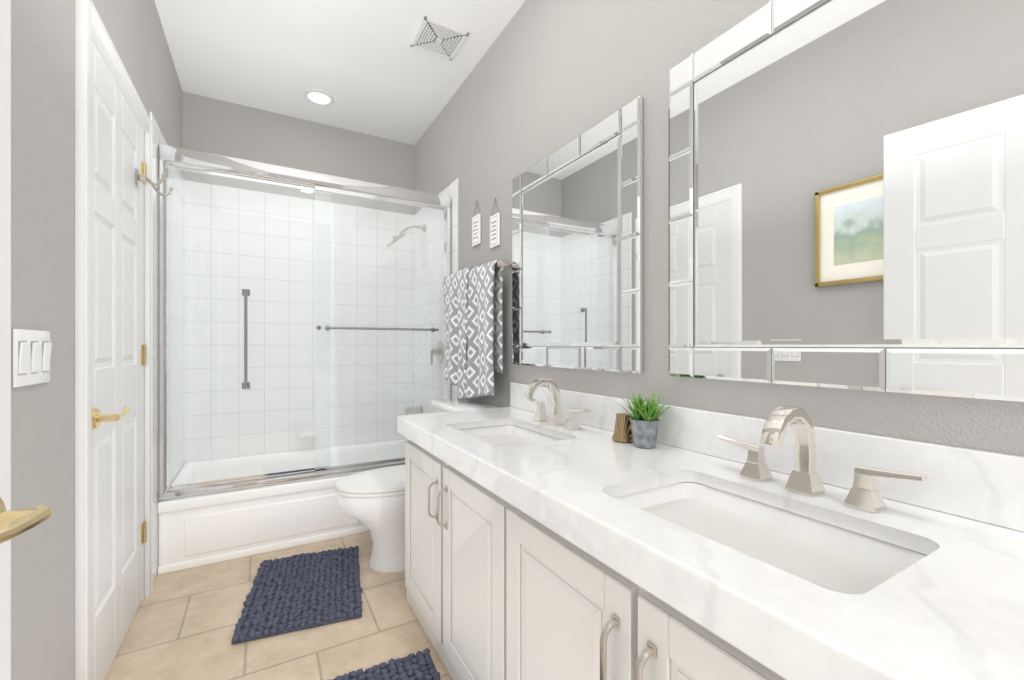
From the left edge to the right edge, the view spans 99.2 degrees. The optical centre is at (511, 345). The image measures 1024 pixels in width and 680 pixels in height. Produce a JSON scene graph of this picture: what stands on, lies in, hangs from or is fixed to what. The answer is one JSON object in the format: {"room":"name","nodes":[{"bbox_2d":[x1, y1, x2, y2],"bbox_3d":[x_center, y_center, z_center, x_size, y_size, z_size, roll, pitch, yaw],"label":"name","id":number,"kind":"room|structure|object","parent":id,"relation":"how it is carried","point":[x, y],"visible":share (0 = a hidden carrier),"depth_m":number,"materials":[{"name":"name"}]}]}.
{"room":"bathroom","nodes":[
{"label":"bathroom","id":0,"kind":"room"},
{"bbox_2d":[11,0,182,679],"bbox_3d":[-1.052,-0.269,0.849,0.100,2.720,4.620,0,0,-30],"label":"wall","id":1,"kind":"structure","parent":0,"point":[42,299],"depth_m":1.04,"materials":[{"name":"grey paint"}]},
{"bbox_2d":[0,0,51,679],"bbox_3d":[-0.524,0.072,0.234,0.197,2.022,0.808,0,0,-30],"label":"entry door","id":2,"kind":"structure","parent":1,"relation":"in","point":[14,523],"depth_m":0.59,"materials":[{"name":"white wood"}]},
{"bbox_2d":[13,329,51,387],"bbox_3d":[-1.051,0.026,0.960,0.012,0.120,0.168,0,0,-30],"label":"switch plate","id":3,"kind":"object","parent":1,"relation":"attached to","point":[31,355],"visible":1,"depth_m":0.94,"materials":[{"name":"white plastic"}]},
{"bbox_2d":[75,0,152,679],"bbox_3d":[-1.433,0.050,1.533,0.122,2.083,0.861,0,0,-30],"label":"door frame","id":4,"kind":"structure","parent":1,"relation":"attached to","point":[89,27],"depth_m":1.22,"materials":[{"name":"white wood"}]},
{"bbox_2d":[92,41,173,679],"bbox_3d":[-1.372,0.082,1.575,0.142,2.003,0.732,0,0,-30],"label":"door","id":5,"kind":"structure","parent":1,"relation":"in","point":[120,178],"depth_m":1.52,"materials":[{"name":"white wood"}]},
{"bbox_2d":[150,112,183,581],"bbox_3d":[-1.871,0.016,2.382,0.008,2.150,0.945,0,0,-30],"label":"tile","id":6,"kind":"structure","parent":1,"relation":"attached to","point":[158,139],"depth_m":2.38,"materials":[{"name":"white tile"}]},
{"bbox_2d":[104,531,451,679],"bbox_3d":[-0.350,1.141,1.252,1.720,0.100,4.620,0,0,-30],"label":"floor","id":7,"kind":"structure","parent":0,"point":[184,622],"depth_m":1.65,"materials":[{"name":"tile"}]},
{"bbox_2d":[158,439,406,574],"bbox_3d":[-1.238,0.918,2.799,1.498,0.345,0.831,0,0,-30],"label":"bathtub","id":8,"kind":"object","parent":7,"relation":"on","point":[202,529],"visible":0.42,"depth_m":2.31,"materials":[{"name":"white ceramic"}]},
{"bbox_2d":[159,144,450,499],"bbox_3d":[-1.048,-0.113,2.468,1.496,1.713,0.106,0,0,-30],"label":"shower door","id":9,"kind":"structure","parent":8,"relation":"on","point":[179,159],"depth_m":2.38,"materials":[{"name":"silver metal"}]},
{"bbox_2d":[231,546,362,643],"bbox_3d":[-0.926,1.077,1.960,0.468,0.032,0.640,0,0,-21],"label":"area rug","id":10,"kind":"object","parent":7,"relation":"on","point":[297,592],"visible":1,"depth_m":1.87,"materials":[{"name":"blue fabric"}]},
{"bbox_2d":[333,648,439,679],"bbox_3d":[-0.358,1.077,1.143,0.468,0.032,0.676,0,0,-26],"label":"area rug","id":11,"kind":"object","parent":7,"relation":"on","point":[419,665],"visible":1,"depth_m":1.43,"materials":[{"name":"blue fabric"}]},
{"bbox_2d":[335,398,499,571],"bbox_3d":[-0.503,0.705,2.260,0.773,0.772,0.480,0,0,-30],"label":"toilet","id":12,"kind":"object","parent":7,"relation":"on","point":[373,501],"visible":0.42,"depth_m":2.10,"materials":[{"name":"white ceramic"}]},
{"bbox_2d":[397,430,804,679],"bbox_3d":[0.205,0.729,1.216,0.588,0.724,1.804,0,0,-30],"label":"bathroom vanity","id":13,"kind":"object","parent":7,"relation":"on","point":[591,549],"depth_m":0.98,"materials":[{"name":"white paint"}]},
{"bbox_2d":[397,406,1023,679],"bbox_3d":[0.211,0.334,1.216,0.578,0.066,1.836,0,0,-30],"label":"countertop","id":14,"kind":"structure","parent":13,"relation":"on","point":[951,607],"depth_m":0.65,"materials":[{"name":"white stone"}]},
{"bbox_2d":[469,426,548,445],"bbox_3d":[-0.018,0.393,1.546,0.324,0.127,0.484,0,0,-30],"label":"sink","id":15,"kind":"object","parent":14,"relation":"in","point":[503,435],"depth_m":1.74,"materials":[{"name":"white ceramic"}]},
{"bbox_2d":[524,378,590,429],"bbox_3d":[0.121,0.212,1.638,0.160,0.178,0.376,0,0,-30],"label":"faucet","id":16,"kind":"object","parent":14,"relation":"on","point":[556,418],"visible":1,"depth_m":1.64,"materials":[{"name":"silver metal"}]},
{"bbox_2d":[612,413,632,442],"bbox_3d":[0.353,0.257,1.377,0.072,0.086,0.072,0,0,-30],"label":"vase","id":17,"kind":"object","parent":14,"relation":"on","point":[622,431],"depth_m":1.35,"materials":[{"name":"brown wood"}]},
{"bbox_2d":[613,390,673,447],"bbox_3d":[0.380,0.215,1.290,0.159,0.170,0.202,0,0,-30],"label":"potted plant","id":18,"kind":"object","parent":14,"relation":"on","point":[644,420],"visible":0.98,"depth_m":1.27,"materials":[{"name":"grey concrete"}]},
{"bbox_2d":[625,482,908,585],"bbox_3d":[0.418,0.393,0.788,0.324,0.127,0.484,0,0,-30],"label":"sink","id":19,"kind":"object","parent":14,"relation":"in","point":[836,555],"depth_m":0.84,"materials":[{"name":"white ceramic"}]},
{"bbox_2d":[718,406,927,512],"bbox_3d":[0.560,0.212,0.875,0.160,0.178,0.376,0,0,-30],"label":"faucet","id":20,"kind":"object","parent":14,"relation":"on","point":[864,494],"visible":1,"depth_m":0.87,"materials":[{"name":"silver metal"}]},
{"bbox_2d":[183,91,414,214],"bbox_3d":[-1.476,-0.269,3.212,1.520,2.720,0.100,0,0,-30],"label":"wall","id":21,"kind":"structure","parent":0,"point":[220,127],"depth_m":3.10,"materials":[{"name":"grey paint"}]},
{"bbox_2d":[184,180,413,463],"bbox_3d":[-1.449,-0.134,3.165,1.504,1.850,0.008,0,0,-30],"label":"tile","id":22,"kind":"structure","parent":21,"relation":"attached to","point":[284,315],"depth_m":3.08,"materials":[{"name":"white tile"}]},
{"bbox_2d":[296,418,319,437],"bbox_3d":[-1.454,0.594,3.114,0.160,0.135,0.074,0,0,-30],"label":"soap dish","id":23,"kind":"object","parent":22,"relation":"attached to","point":[303,423],"depth_m":3.11,"materials":[{"name":"white ceramic"}]},
{"bbox_2d":[154,0,525,144],"bbox_3d":[-0.350,-1.679,1.252,1.720,0.100,4.620,0,0,-30],"label":"ceiling","id":24,"kind":"structure","parent":0,"point":[368,67],"depth_m":2.45,"materials":[{"name":"white paint"}]},
{"bbox_2d":[303,89,334,105],"bbox_3d":[-1.264,-1.623,2.858,0.188,0.010,0.188,0,0,-30],"label":"recessed light","id":25,"kind":"object","parent":24,"relation":"in","point":[318,97],"visible":1,"depth_m":2.85,"materials":[{"name":"white plastic"}]},
{"bbox_2d":[410,15,468,59],"bbox_3d":[-0.387,-1.622,2.309,0.240,0.013,0.240,0,0,-30],"label":"ceiling vent","id":26,"kind":"object","parent":24,"relation":"in","point":[438,38],"visible":1,"depth_m":2.29,"materials":[{"name":"white plastic"}]},
{"bbox_2d":[415,0,1023,456],"bbox_3d":[0.352,-0.269,1.655,0.100,2.720,4.620,0,0,-30],"label":"wall","id":27,"kind":"structure","parent":0,"point":[545,78],"depth_m":1.55,"materials":[{"name":"grey paint"}]},
{"bbox_2d":[414,178,458,414],"bbox_3d":[-0.567,0.016,3.148,0.008,2.150,0.915,0,0,-30],"label":"tile","id":28,"kind":"structure","parent":27,"relation":"attached to","point":[451,190],"depth_m":3.17,"materials":[{"name":"white tile"}]},
{"bbox_2d":[387,225,425,246],"bbox_3d":[-0.781,-0.823,3.242,0.269,0.188,0.130,0,0,-30],"label":"shower head","id":29,"kind":"object","parent":28,"relation":"attached to","point":[403,235],"depth_m":3.22},
{"bbox_2d":[404,341,443,414],"bbox_3d":[-0.644,0.251,3.133,0.140,0.570,0.505,0,0,-30],"label":"tub spout","id":30,"kind":"object","parent":28,"relation":"attached to","point":[432,350],"depth_m":3.01,"materials":[{"name":"silver metal"}]},
{"bbox_2d":[472,200,480,246],"bbox_3d":[-0.206,-0.708,2.511,0.012,0.258,0.100,0,0,-30],"label":"sign","id":31,"kind":"object","parent":27,"relation":"attached to","point":[476,229],"visible":0.98,"depth_m":2.50,"materials":[{"name":"white wood"}]},
{"bbox_2d":[490,198,499,248],"bbox_3d":[-0.091,-0.653,2.312,0.012,0.258,0.100,0,0,-30],"label":"sign","id":32,"kind":"object","parent":27,"relation":"attached to","point":[495,230],"visible":1,"depth_m":2.30,"materials":[{"name":"white wood"}]},
{"bbox_2d":[495,261,511,268],"bbox_3d":[-0.202,-0.394,2.431,0.088,0.040,0.733,0,0,-30],"label":"towel rail","id":33,"kind":"object","parent":27,"relation":"attached to","point":[500,264],"visible":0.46,"depth_m":2.12,"materials":[{"name":"silver metal"}]},
{"bbox_2d":[443,260,502,397],"bbox_3d":[-0.232,-0.068,2.411,0.113,0.738,0.661,0,0,-30],"label":"hanging towel","id":34,"kind":"object","parent":33,"relation":"hanging from","point":[472,295],"visible":1,"depth_m":2.33,"materials":[{"name":"grey fabric"}]},
{"bbox_2d":[512,95,643,373],"bbox_3d":[0.215,-0.359,1.767,0.026,0.899,0.827,0,0,-30],"label":"mirror","id":35,"kind":"object","parent":27,"relation":"attached to","point":[577,252],"visible":0.98,"depth_m":1.64,"materials":[{"name":"grey mirror"}]},
{"bbox_2d":[510,382,1023,529],"bbox_3d":[0.454,0.241,1.356,0.016,0.120,1.836,0,0,-30],"label":"backsplash","id":36,"kind":"structure","parent":27,"relation":"attached to","point":[985,486],"depth_m":0.88,"materials":[{"name":"white stone"}]},
{"bbox_2d":[669,0,1023,401],"bbox_3d":[0.683,-0.369,0.951,0.026,0.919,0.828,0,0,-30],"label":"mirror","id":37,"kind":"object","parent":27,"relation":"attached to","point":[846,194],"visible":0.96,"depth_m":0.90,"materials":[{"name":"grey mirror"}]}
]}

